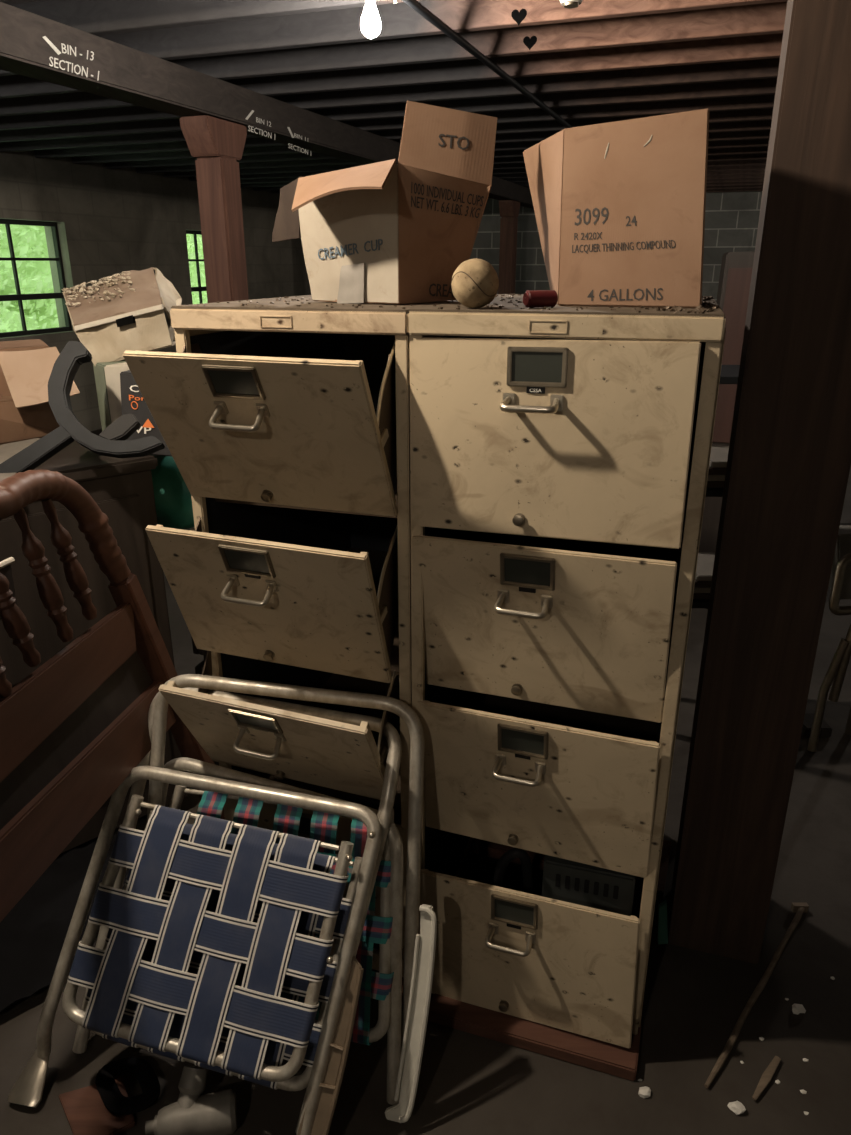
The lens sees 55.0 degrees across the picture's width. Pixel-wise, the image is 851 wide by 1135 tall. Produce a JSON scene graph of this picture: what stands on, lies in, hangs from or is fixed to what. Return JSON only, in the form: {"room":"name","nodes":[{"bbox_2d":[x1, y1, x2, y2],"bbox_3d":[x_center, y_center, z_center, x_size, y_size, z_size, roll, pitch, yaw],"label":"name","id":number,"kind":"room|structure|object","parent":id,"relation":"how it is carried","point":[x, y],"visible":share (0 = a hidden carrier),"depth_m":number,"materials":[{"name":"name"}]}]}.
{"room":"basement storage room","nodes":[
{"label":"basement storage room","id":0,"kind":"room"},
{"bbox_2d":[0,150,310,430],"bbox_3d":[-3.656,-1.925,5.756,0.220,2.460,14.100,7,22,19],"label":"wall","id":1,"kind":"structure","parent":0,"point":[110,222],"depth_m":7.45,"materials":[{"name":"paint"}]},
{"bbox_2d":[0,219,71,337],"bbox_3d":[-3.393,-2.250,6.373,0.060,0.880,1.540,7,22,19],"label":"window","id":2,"kind":"structure","parent":1,"relation":"in","point":[19,297],"depth_m":6.74,"materials":[{"name":"metal"}]},
{"bbox_2d":[186,230,205,303],"bbox_3d":[-2.396,-3.204,8.941,0.060,0.880,0.890,7,22,19],"label":"window","id":3,"kind":"structure","parent":1,"relation":"in","point":[199,288],"depth_m":8.75,"materials":[{"name":"metal"}]},
{"bbox_2d":[0,429,850,1134],"bbox_3d":[0.582,-0.188,4.756,9.200,0.100,14.500,7,22,19],"label":"floor","id":4,"kind":"structure","parent":0,"point":[694,1000],"depth_m":1.59,"materials":[{"name":"concrete"}]},
{"bbox_2d":[0,833,129,1012],"bbox_3d":[-0.966,0.791,1.849,0.560,0.028,0.628,0,20,0],"label":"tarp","id":5,"kind":"object","parent":4,"relation":"on","point":[33,933],"visible":0.44,"depth_m":1.82,"materials":[{"name":"grey fabric"}]},
{"bbox_2d":[0,438,188,852],"bbox_3d":[-1.347,0.269,1.940,1.282,1.005,0.725,-18,27,-40],"label":"workbench","id":6,"kind":"object","parent":4,"relation":"on","point":[122,488],"visible":0.29,"depth_m":1.89,"materials":[{"name":"brown wood"}]},
{"bbox_2d":[0,438,39,449],"bbox_3d":[-0.936,-0.276,1.942,0.136,0.006,0.318,-10,22,-24],"label":"paper","id":7,"kind":"object","parent":6,"relation":"on","point":[30,441],"visible":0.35,"depth_m":2.01,"materials":[{"name":"beige paper"}]},
{"bbox_2d":[0,444,30,480],"bbox_3d":[-0.894,-0.236,1.823,0.100,0.005,0.395,-10,22,-24],"label":"paper","id":8,"kind":"object","parent":7,"relation":"on","point":[5,454],"visible":0.33,"depth_m":1.89,"materials":[{"name":"beige paper"}]},
{"bbox_2d":[0,396,59,444],"bbox_3d":[-1.174,-0.400,2.124,0.368,0.117,0.320,16,25,36],"label":"carton","id":9,"kind":"object","parent":6,"relation":"on","point":[36,421],"visible":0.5,"depth_m":2.07,"materials":[{"name":"brown cardboard"}]},
{"bbox_2d":[0,339,79,407],"bbox_3d":[-1.096,-0.511,2.158,0.256,0.146,0.468,-12,24,-30],"label":"carton","id":10,"kind":"object","parent":9,"relation":"on","point":[26,366],"visible":0.77,"depth_m":2.06,"materials":[{"name":"brown cardboard"}]},
{"bbox_2d":[0,341,164,472],"bbox_3d":[-0.766,-0.329,1.785,0.369,0.311,0.179,-5,21,-14],"label":"iron hook","id":11,"kind":"object","parent":6,"relation":"on","point":[111,442],"visible":1,"depth_m":1.76,"materials":[{"name":"black metal"}]},
{"bbox_2d":[93,359,129,430],"bbox_3d":[-0.719,-0.431,2.091,0.126,0.200,0.292,9,22,23],"label":"carton","id":12,"kind":"object","parent":6,"relation":"on","point":[107,374],"visible":0.17,"depth_m":1.96,"materials":[{"name":"cardboard"}]},
{"bbox_2d":[63,267,181,365],"bbox_3d":[-0.769,-0.658,2.119,0.297,0.227,0.332,-9,22,-22],"label":"carton","id":13,"kind":"object","parent":12,"relation":"on","point":[139,320],"visible":0.84,"depth_m":2.01,"materials":[{"name":"cardboard"}]},
{"bbox_2d":[61,271,134,306],"bbox_3d":[-0.852,-0.725,2.123,0.197,0.084,0.176,-5,21,-14],"label":"debris","id":14,"kind":"object","parent":13,"relation":"in","point":[94,283],"visible":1,"depth_m":2.14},
{"bbox_2d":[120,370,171,455],"bbox_3d":[-0.594,-0.387,1.984,0.222,0.189,0.230,5,21,13],"label":"carton","id":15,"kind":"object","parent":6,"relation":"on","point":[132,400],"visible":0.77,"depth_m":1.90,"materials":[{"name":"black cardboard"}]},
{"bbox_2d":[129,395,153,427],"bbox_3d":[-0.660,-0.363,1.900,0.064,0.073,0.003,8,22,20],"label":"print","id":16,"kind":"object","parent":15,"relation":"on","point":[138,406],"depth_m":1.90},
{"bbox_2d":[136,426,150,433],"bbox_3d":[-0.663,-0.323,1.915,0.051,0.017,0.001,7,22,18],"label":"print","id":17,"kind":"object","parent":15,"relation":"attached to","point":[143,429],"depth_m":1.91},
{"bbox_2d":[59,1057,159,1134],"bbox_3d":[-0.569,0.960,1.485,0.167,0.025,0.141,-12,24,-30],"label":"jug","id":18,"kind":"object","parent":4,"relation":"on","point":[86,1113],"depth_m":1.47,"materials":[{"name":"red wood"}]},
{"bbox_2d":[0,470,224,921],"bbox_3d":[-0.588,0.432,1.281,0.256,1.168,1.184,2,20,5],"label":"headboard","id":19,"kind":"object","parent":4,"relation":"on","point":[75,728],"visible":0.98,"depth_m":1.38,"materials":[{"name":"red wood"}]},
{"bbox_2d":[0,557,16,619],"bbox_3d":[-0.743,0.063,1.325,0.029,0.109,0.252,2,20,5],"label":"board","id":20,"kind":"object","parent":19,"relation":"attached to","point":[5,565],"visible":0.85,"depth_m":1.42,"materials":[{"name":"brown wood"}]},
{"bbox_2d":[145,1066,236,1134],"bbox_3d":[-0.406,0.938,1.434,0.156,0.101,0.107,0,20,0],"label":"pipe fitting","id":21,"kind":"object","parent":4,"relation":"on","point":[215,1113],"visible":0.99,"depth_m":1.41,"materials":[{"name":"grey metal"}]},
{"bbox_2d":[190,528,218,764],"bbox_3d":[-0.501,0.213,2.472,0.240,0.740,0.370,6,21,16],"label":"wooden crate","id":22,"kind":"object","parent":4,"relation":"on","point":[199,668],"visible":0.07,"depth_m":2.34,"materials":[{"name":"brown wood"}]},
{"bbox_2d":[151,455,194,528],"bbox_3d":[-0.695,-0.237,2.283,0.254,0.231,0.269,0,20,0],"label":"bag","id":23,"kind":"object","parent":22,"relation":"on","point":[173,499],"visible":0.23,"depth_m":2.17,"materials":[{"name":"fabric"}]},
{"bbox_2d":[8,687,401,1134],"bbox_3d":[-0.393,0.625,1.482,0.626,0.649,0.458,6,21,16],"label":"lawn chair","id":24,"kind":"object","parent":4,"relation":"on","point":[206,954],"visible":0.97,"depth_m":1.41,"materials":[{"name":"fabric"}]},
{"bbox_2d":[180,115,248,302],"bbox_3d":[-0.992,-1.128,4.189,0.156,2.056,0.336,7,22,19],"label":"timber post","id":25,"kind":"object","parent":4,"relation":"on","point":[217,145],"visible":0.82,"depth_m":3.90,"materials":[{"name":"brown wood"}]},
{"bbox_2d":[147,674,436,1122],"bbox_3d":[-0.277,0.578,1.515,0.641,0.704,0.268,7,21,18],"label":"lawn chair","id":26,"kind":"object","parent":4,"relation":"on","point":[404,1059],"visible":0.43,"depth_m":1.45,"materials":[{"name":"metal"}]},
{"bbox_2d":[498,200,519,293],"bbox_3d":[0.896,-2.934,9.052,0.156,2.056,0.336,7,22,19],"label":"timber post","id":27,"kind":"object","parent":4,"relation":"on","point":[508,209],"visible":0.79,"depth_m":8.79,"materials":[{"name":"brown wood"}]},
{"bbox_2d":[428,993,643,1080],"bbox_3d":[0.222,0.897,1.650,0.410,0.030,0.162,7,21,17],"label":"wooden base","id":28,"kind":"object","parent":4,"relation":"on","point":[574,1048],"visible":0.44,"depth_m":1.58,"materials":[{"name":"brown wood"}]},
{"bbox_2d":[408,294,725,1047],"bbox_3d":[0.285,0.155,1.694,0.460,1.342,0.773,6,21,16],"label":"file cabinet","id":29,"kind":"object","parent":4,"relation":"on","point":[560,455],"visible":0.98,"depth_m":1.34,"materials":[{"name":"beige metal"}]},
{"bbox_2d":[451,258,498,308],"bbox_3d":[0.075,-0.431,1.242,0.073,0.072,0.073,0,20,0],"label":"ball","id":30,"kind":"object","parent":29,"relation":"on","point":[475,282],"visible":1,"depth_m":1.22,"materials":[{"name":"beige leather"}]},
{"bbox_2d":[493,848,532,893],"bbox_3d":[0.179,0.667,1.650,0.082,0.284,0.069,6,21,16],"label":"hose","id":31,"kind":"object","parent":29,"relation":"in","point":[507,857],"visible":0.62,"depth_m":1.59,"materials":[{"name":"black rubber"}]},
{"bbox_2d":[523,290,557,307],"bbox_3d":[0.178,-0.418,1.271,0.052,0.025,0.025,-6,21,-17],"label":"cartridge","id":32,"kind":"object","parent":29,"relation":"on","point":[531,298],"visible":0.99,"depth_m":1.26,"materials":[{"name":"red plastic"}]},
{"bbox_2d":[478,694,656,741],"bbox_3d":[0.299,0.403,1.841,0.427,0.006,0.638,6,21,16],"label":"shelf","id":33,"kind":"object","parent":29,"relation":"attached to","point":[645,730],"depth_m":1.95,"materials":[{"name":"brown metal"}]},
{"bbox_2d":[542,855,635,915],"bbox_3d":[0.335,0.667,1.668,0.170,0.288,0.206,6,21,16],"label":"appliance","id":34,"kind":"object","parent":29,"relation":"in","point":[565,880],"visible":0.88,"depth_m":1.54,"materials":[{"name":"black metal"}]},
{"bbox_2d":[523,109,709,307],"bbox_3d":[0.298,-0.576,1.345,0.322,0.270,0.238,6,21,15],"label":"carton","id":35,"kind":"object","parent":29,"relation":"on","point":[619,206],"visible":0.99,"depth_m":1.25,"materials":[{"name":"brown cardboard"}]},
{"bbox_2d":[681,508,684,542],"bbox_3d":[0.299,-0.169,1.629,0.427,0.006,0.638,6,21,16],"label":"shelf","id":36,"kind":"object","parent":29,"relation":"attached to","point":[684,508],"depth_m":1.34,"materials":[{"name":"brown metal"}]},
{"bbox_2d":[638,1086,650,1097],"bbox_3d":[0.402,0.962,1.499,0.024,0.012,0.019,0,20,0],"label":"chip","id":37,"kind":"object","parent":4,"relation":"on","point":[644,1092],"visible":1,"depth_m":1.50,"materials":[{"name":"white stone"}]},
{"bbox_2d":[658,900,667,944],"bbox_3d":[0.532,0.792,1.824,0.027,0.103,0.027,0,20,0],"label":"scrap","id":38,"kind":"object","parent":4,"relation":"on","point":[662,907],"visible":1,"depth_m":1.82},
{"bbox_2d":[692,365,739,607],"bbox_3d":[0.950,-0.043,2.571,0.380,1.150,0.290,0,20,0],"label":"metal shelf","id":39,"kind":"object","parent":4,"relation":"on","point":[729,374],"visible":0.02,"depth_m":2.35,"materials":[{"name":"black metal"}]},
{"bbox_2d":[692,599,708,607],"bbox_3d":[0.950,0.065,2.611,0.380,0.020,0.290,0,20,0],"label":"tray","id":40,"kind":"object","parent":39,"relation":"on","point":[696,603],"depth_m":2.48,"materials":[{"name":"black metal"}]},
{"bbox_2d":[705,488,723,496],"bbox_3d":[0.950,-0.263,2.489,0.380,0.020,0.290,0,20,0],"label":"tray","id":41,"kind":"object","parent":39,"relation":"on","point":[710,492],"depth_m":2.35,"materials":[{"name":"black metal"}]},
{"bbox_2d":[719,365,739,383],"bbox_3d":[0.950,-0.563,2.378,0.380,0.020,0.290,0,20,0],"label":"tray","id":42,"kind":"object","parent":39,"relation":"on","point":[729,374],"depth_m":2.29,"materials":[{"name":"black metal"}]},
{"bbox_3d":[0.925,0.051,2.590,0.270,0.018,0.220,0,20,0],"label":"bundle","id":43,"kind":"object","parent":39,"relation":"on","visible":0},
{"bbox_2d":[694,587,710,592],"bbox_3d":[0.927,0.033,2.583,0.254,0.018,0.220,0,20,0],"label":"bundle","id":44,"kind":"object","parent":43,"relation":"on","point":[696,589],"visible":0.02,"depth_m":2.48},
{"bbox_2d":[694,579,710,586],"bbox_3d":[0.929,0.014,2.576,0.238,0.018,0.220,0,20,0],"label":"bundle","id":45,"kind":"object","parent":44,"relation":"on","point":[697,583],"visible":0.02,"depth_m":2.47,"materials":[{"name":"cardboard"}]},
{"bbox_2d":[695,552,714,580],"bbox_3d":[0.931,-0.005,2.569,0.222,0.018,0.220,0,20,0],"label":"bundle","id":46,"kind":"object","parent":45,"relation":"on","point":[705,562],"visible":0.24,"depth_m":2.54,"materials":[{"name":"grey paper"}]},
{"bbox_3d":[0.925,-0.277,2.468,0.270,0.018,0.220,0,20,0],"label":"bundle","id":47,"kind":"object","parent":39,"relation":"on","visible":0},
{"bbox_2d":[707,474,724,480],"bbox_3d":[0.927,-0.295,2.461,0.254,0.018,0.220,0,20,0],"label":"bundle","id":48,"kind":"object","parent":47,"relation":"on","point":[711,477],"visible":0.02,"depth_m":2.36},
{"bbox_2d":[708,466,725,473],"bbox_3d":[0.929,-0.314,2.454,0.238,0.018,0.220,0,20,0],"label":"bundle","id":49,"kind":"object","parent":48,"relation":"on","point":[711,470],"visible":0.02,"depth_m":2.35,"materials":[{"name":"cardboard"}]},
{"bbox_2d":[709,446,728,467],"bbox_3d":[0.931,-0.333,2.447,0.222,0.018,0.220,0,20,0],"label":"bundle","id":50,"kind":"object","parent":49,"relation":"on","point":[718,457],"visible":0.24,"depth_m":2.41,"materials":[{"name":"grey paper"}]},
{"bbox_2d":[699,251,754,608],"bbox_3d":[1.337,-0.583,3.553,0.296,1.479,0.482,6,21,16],"label":"wardrobe","id":51,"kind":"object","parent":4,"relation":"on","point":[736,267],"visible":0.17,"depth_m":3.26,"materials":[{"name":"brown wood"}]},
{"bbox_2d":[727,1101,745,1114],"bbox_3d":[0.560,0.972,1.470,0.031,0.015,0.023,0,20,0],"label":"chip","id":52,"kind":"object","parent":4,"relation":"on","point":[737,1107],"visible":1,"depth_m":1.47,"materials":[{"name":"white stone"}]},
{"bbox_2d":[704,902,808,1087],"bbox_3d":[0.701,0.874,1.723,0.034,0.019,0.589,16,26,37],"label":"wooden stick","id":53,"kind":"object","parent":4,"relation":"on","point":[799,908],"visible":1,"depth_m":1.70,"materials":[{"name":"brown wood"}]},
{"bbox_2d":[668,0,850,963],"bbox_3d":[0.663,-0.214,1.502,0.190,2.215,0.190,6,21,17],"label":"wooden pillar","id":54,"kind":"structure","parent":4,"relation":"on","point":[789,459],"depth_m":1.45,"materials":[{"name":"brown wood"}]},
{"bbox_2d":[752,1056,780,1100],"bbox_3d":[0.635,0.951,1.523,0.016,0.011,0.112,18,27,40],"label":"wood splinter","id":55,"kind":"object","parent":4,"relation":"on","point":[766,1077],"visible":1,"depth_m":1.52,"materials":[{"name":"brown wood"}]},
{"bbox_2d":[792,1004,805,1014],"bbox_3d":[0.760,0.900,1.666,0.028,0.015,0.021,0,20,0],"label":"chip","id":56,"kind":"object","parent":4,"relation":"on","point":[796,1008],"visible":1,"depth_m":1.66,"materials":[{"name":"grey stone"}]},
{"bbox_2d":[801,713,831,737],"bbox_3d":[1.262,0.515,2.668,0.085,0.035,0.100,0,20,0],"label":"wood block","id":57,"kind":"object","parent":4,"relation":"on","point":[826,730],"visible":0.5,"depth_m":2.63,"materials":[{"name":"wood"}]},
{"bbox_2d":[807,523,850,751],"bbox_3d":[1.402,0.206,2.587,0.440,0.680,0.334,0,20,0],"label":"trolley","id":58,"kind":"object","parent":4,"relation":"on","point":[840,577],"visible":0.94,"depth_m":2.53,"materials":[{"name":"painted metal"},{"name":"steel"}]},
{"bbox_2d":[829,523,850,598],"bbox_3d":[1.449,-0.027,2.614,0.347,0.233,0.120,0,20,0],"label":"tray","id":59,"kind":"object","parent":58,"relation":"on","point":[843,545],"depth_m":2.57,"materials":[{"name":"grey metal"}]},
{"bbox_3d":[-0.199,0.836,1.820,0.410,0.027,0.200,6,21,16],"label":"plank","id":60,"kind":"object","parent":4,"relation":"on","visible":0},
{"bbox_2d":[122,294,500,976],"bbox_3d":[-0.149,0.122,1.777,0.436,1.336,0.857,6,21,16],"label":"file cabinet","id":61,"kind":"object","parent":60,"relation":"on","point":[286,428],"visible":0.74,"depth_m":1.38,"materials":[{"name":"beige metal"}]},
{"bbox_2d":[215,482,396,517],"bbox_3d":[-0.114,-0.212,1.748,0.386,0.006,0.638,6,21,16],"label":"shelf","id":62,"kind":"object","parent":61,"relation":"attached to","point":[218,502],"depth_m":1.48,"materials":[{"name":"brown metal"}]},
{"bbox_2d":[245,673,400,810],"bbox_3d":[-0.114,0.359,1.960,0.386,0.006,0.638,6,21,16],"label":"drawer","id":63,"kind":"object","parent":61,"relation":"attached to","point":[332,681],"depth_m":1.98,"materials":[{"name":"brown metal"}]},
{"bbox_2d":[346,548,398,674],"bbox_3d":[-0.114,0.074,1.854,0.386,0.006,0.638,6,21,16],"label":"drawer","id":64,"kind":"object","parent":61,"relation":"attached to","point":[377,556],"depth_m":2.02,"materials":[{"name":"brown metal"}]},
{"bbox_2d":[272,101,496,303],"bbox_3d":[-0.119,-0.625,1.430,0.452,0.306,0.308,18,27,39],"label":"carton","id":65,"kind":"object","parent":61,"relation":"on","point":[384,232],"visible":0.98,"depth_m":1.36,"materials":[{"name":"brown cardboard"}]},
{"bbox_2d":[187,293,717,313],"bbox_3d":[0.098,-0.506,1.542,0.855,0.012,0.673,6,21,16],"label":"debris","id":66,"kind":"object","parent":61,"relation":"on","point":[700,307],"visible":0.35,"depth_m":1.31,"materials":[{"name":"brown dirt"},{"name":"wood chips"}]},
{"bbox_2d":[470,191,762,300],"bbox_3d":[2.956,-3.659,10.423,8.800,2.460,0.220,7,22,19],"label":"wall","id":67,"kind":"structure","parent":0,"point":[731,218],"depth_m":10.12,"materials":[{"name":"grey brick"}]},
{"bbox_2d":[0,2,533,208],"bbox_3d":[-0.741,-2.374,4.458,0.183,0.224,14.060,7,22,19],"label":"wooden beam","id":68,"kind":"structure","parent":67,"relation":"attached to","point":[32,45],"depth_m":3.38,"materials":[{"name":"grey wood"}]},
{"bbox_3d":[0.582,-2.569,3.871,13.604,0.060,16.772,0,20,0],"label":"ceiling","id":69,"kind":"structure","parent":0,"visible":0},
{"bbox_2d":[0,0,44,4],"bbox_3d":[-0.098,-1.777,2.171,8.760,0.240,0.044,7,22,19],"label":"joist","id":70,"kind":"object","parent":69,"relation":"attached to","point":[9,2],"visible":1,"depth_m":2.62,"materials":[{"name":"brown wood"}]},
{"bbox_2d":[11,0,419,35],"bbox_3d":[0.042,-1.911,2.532,8.760,0.240,0.044,7,22,19],"label":"joist","id":71,"kind":"object","parent":69,"relation":"attached to","point":[95,17],"visible":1,"depth_m":2.87,"materials":[{"name":"brown wood"}]},
{"bbox_2d":[559,0,582,8],"bbox_3d":[0.438,-1.719,2.450,0.109,0.062,0.109,0,20,0],"label":"bulb","id":72,"kind":"object","parent":71,"relation":"attached to","point":[569,4],"visible":1,"depth_m":2.45,"materials":[{"name":"glass"}]},
{"bbox_2d":[0,94,774,151],"bbox_3d":[0.883,-2.716,4.699,8.760,0.240,0.044,7,22,19],"label":"joist","id":73,"kind":"object","parent":69,"relation":"attached to","point":[758,101],"visible":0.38,"depth_m":4.80,"materials":[{"name":"brown wood"}]},
{"bbox_2d":[0,78,776,141],"bbox_3d":[0.743,-2.582,4.338,8.760,0.240,0.044,7,22,19],"label":"joist","id":74,"kind":"object","parent":69,"relation":"attached to","point":[754,87],"visible":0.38,"depth_m":4.46,"materials":[{"name":"brown wood"}]},
{"bbox_2d":[0,58,779,129],"bbox_3d":[0.603,-2.448,3.976,8.760,0.240,0.044,7,22,19],"label":"joist","id":75,"kind":"object","parent":69,"relation":"attached to","point":[759,68],"visible":0.38,"depth_m":4.11,"materials":[{"name":"brown wood"}]},
{"bbox_2d":[0,33,782,115],"bbox_3d":[0.463,-2.314,3.615,8.760,0.240,0.044,7,22,19],"label":"joist","id":76,"kind":"object","parent":69,"relation":"attached to","point":[766,46],"visible":0.38,"depth_m":3.70,"materials":[{"name":"brown wood"}]},
{"bbox_2d":[0,1,786,98],"bbox_3d":[0.322,-2.179,3.253,8.760,0.240,0.046,7,22,19],"label":"joist","id":77,"kind":"object","parent":69,"relation":"attached to","point":[765,18],"visible":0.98,"depth_m":3.28,"materials":[{"name":"brown wood"}]},
{"bbox_2d":[0,0,787,75],"bbox_3d":[0.182,-2.042,2.894,8.760,0.248,0.046,7,22,19],"label":"joist","id":78,"kind":"object","parent":69,"relation":"attached to","point":[398,20],"visible":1,"depth_m":3.03,"materials":[{"name":"brown wood"}]},
{"bbox_2d":[402,0,572,127],"bbox_3d":[0.460,-2.232,3.826,0.026,0.026,7.200,7,22,19],"label":"conduit pipe","id":79,"kind":"object","parent":78,"relation":"attached to","point":[415,5],"visible":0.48,"depth_m":3.13,"materials":[{"name":"black metal"}]},
{"bbox_3d":[-0.124,-1.712,2.383,0.082,0.100,0.069,0,20,0],"label":"cable","id":80,"kind":"object","parent":79,"relation":"attached to","visible":0},
{"bbox_2d":[361,0,380,38],"bbox_3d":[-0.160,-1.632,2.381,0.059,0.155,0.059,0,20,0],"label":"light bulb","id":81,"kind":"object","parent":80,"relation":"hanging from","point":[370,20],"visible":1,"depth_m":2.37,"materials":[{"name":"glass"}]},
{"bbox_2d":[34,108,772,157],"bbox_3d":[1.024,-2.850,5.060,8.760,0.240,0.044,7,22,19],"label":"joist","id":82,"kind":"object","parent":69,"relation":"attached to","point":[752,114],"visible":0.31,"depth_m":5.47,"materials":[{"name":"brown wood"}]},
{"bbox_2d":[72,120,771,163],"bbox_3d":[1.164,-2.985,5.421,8.760,0.240,0.044,7,22,19],"label":"joist","id":83,"kind":"object","parent":69,"relation":"attached to","point":[762,124],"visible":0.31,"depth_m":6.19,"materials":[{"name":"brown wood"}]},
{"bbox_2d":[105,130,770,168],"bbox_3d":[1.304,-3.119,5.782,8.760,0.240,0.044,7,22,19],"label":"joist","id":84,"kind":"object","parent":69,"relation":"attached to","point":[762,134],"visible":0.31,"depth_m":6.59,"materials":[{"name":"brown wood"}]},
{"bbox_2d":[136,139,768,172],"bbox_3d":[1.444,-3.253,6.143,8.760,0.240,0.044,7,22,19],"label":"joist","id":85,"kind":"object","parent":69,"relation":"attached to","point":[755,142],"visible":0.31,"depth_m":6.96,"materials":[{"name":"brown wood"}]},
{"bbox_2d":[164,146,767,177],"bbox_3d":[1.584,-3.387,6.505,8.760,0.240,0.044,7,22,19],"label":"joist","id":86,"kind":"object","parent":69,"relation":"attached to","point":[746,150],"visible":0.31,"depth_m":7.34,"materials":[{"name":"brown wood"}]},
{"bbox_2d":[189,153,766,180],"bbox_3d":[1.725,-3.521,6.866,8.760,0.240,0.044,7,22,19],"label":"joist","id":87,"kind":"object","parent":69,"relation":"attached to","point":[762,155],"visible":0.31,"depth_m":7.24,"materials":[{"name":"brown wood"}]},
{"bbox_2d":[240,165,765,187],"bbox_3d":[2.005,-3.790,7.588,8.760,0.240,0.044,7,22,19],"label":"joist","id":88,"kind":"object","parent":69,"relation":"attached to","point":[746,167],"visible":0.02,"depth_m":7.97,"materials":[{"name":"brown wood"}]},
{"bbox_2d":[240,159,766,183],"bbox_3d":[1.865,-3.656,7.227,8.760,0.240,0.044,7,22,19],"label":"joist","id":89,"kind":"object","parent":69,"relation":"attached to","point":[762,161],"visible":0.02,"depth_m":7.59,"materials":[{"name":"brown wood"}]},
{"bbox_2d":[253,170,764,190],"bbox_3d":[2.145,-3.924,7.949,8.760,0.240,0.044,7,22,19],"label":"joist","id":90,"kind":"object","parent":69,"relation":"attached to","point":[741,172],"visible":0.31,"depth_m":7.76,"materials":[{"name":"brown wood"}]},
{"bbox_2d":[271,174,764,193],"bbox_3d":[2.286,-4.058,8.310,8.760,0.240,0.044,7,22,19],"label":"joist","id":91,"kind":"object","parent":69,"relation":"attached to","point":[751,175],"visible":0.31,"depth_m":8.09,"materials":[{"name":"brown wood"}]},
{"bbox_2d":[488,188,762,197],"bbox_3d":[2.846,-4.595,9.755,8.760,0.240,0.044,7,22,19],"label":"joist","id":92,"kind":"object","parent":69,"relation":"attached to","point":[755,189],"visible":0.02,"depth_m":9.52,"materials":[{"name":"brown wood"}]},
{"bbox_2d":[523,178,763,188],"bbox_3d":[2.426,-4.192,8.671,8.760,0.240,0.044,7,22,19],"label":"joist","id":93,"kind":"object","parent":69,"relation":"attached to","point":[751,179],"visible":0.02,"depth_m":8.43,"materials":[{"name":"brown wood"}]},
{"bbox_2d":[706,185,762,189],"bbox_3d":[2.706,-4.461,9.394,8.760,0.240,0.044,7,22,19],"label":"joist","id":94,"kind":"object","parent":69,"relation":"attached to","point":[751,186],"visible":0.02,"depth_m":9.15,"materials":[{"name":"brown wood"}]},
{"bbox_2d":[706,182,763,186],"bbox_3d":[2.566,-4.326,9.033,8.760,0.240,0.044,7,22,19],"label":"joist","id":95,"kind":"object","parent":69,"relation":"attached to","point":[740,183],"visible":0.02,"depth_m":8.79,"materials":[{"name":"brown wood"}]},
{"label":"outside","id":96,"kind":"structure","parent":0,"visible":0},
{"bbox_2d":[0,224,207,332],"bbox_3d":[-5.295,-3.666,9.322,2.900,3.840,13.200,7,22,19],"label":"foliage","id":97,"kind":"object","parent":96,"point":[28,241],"visible":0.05,"depth_m":9.88,"materials":[{"name":"green plant"}]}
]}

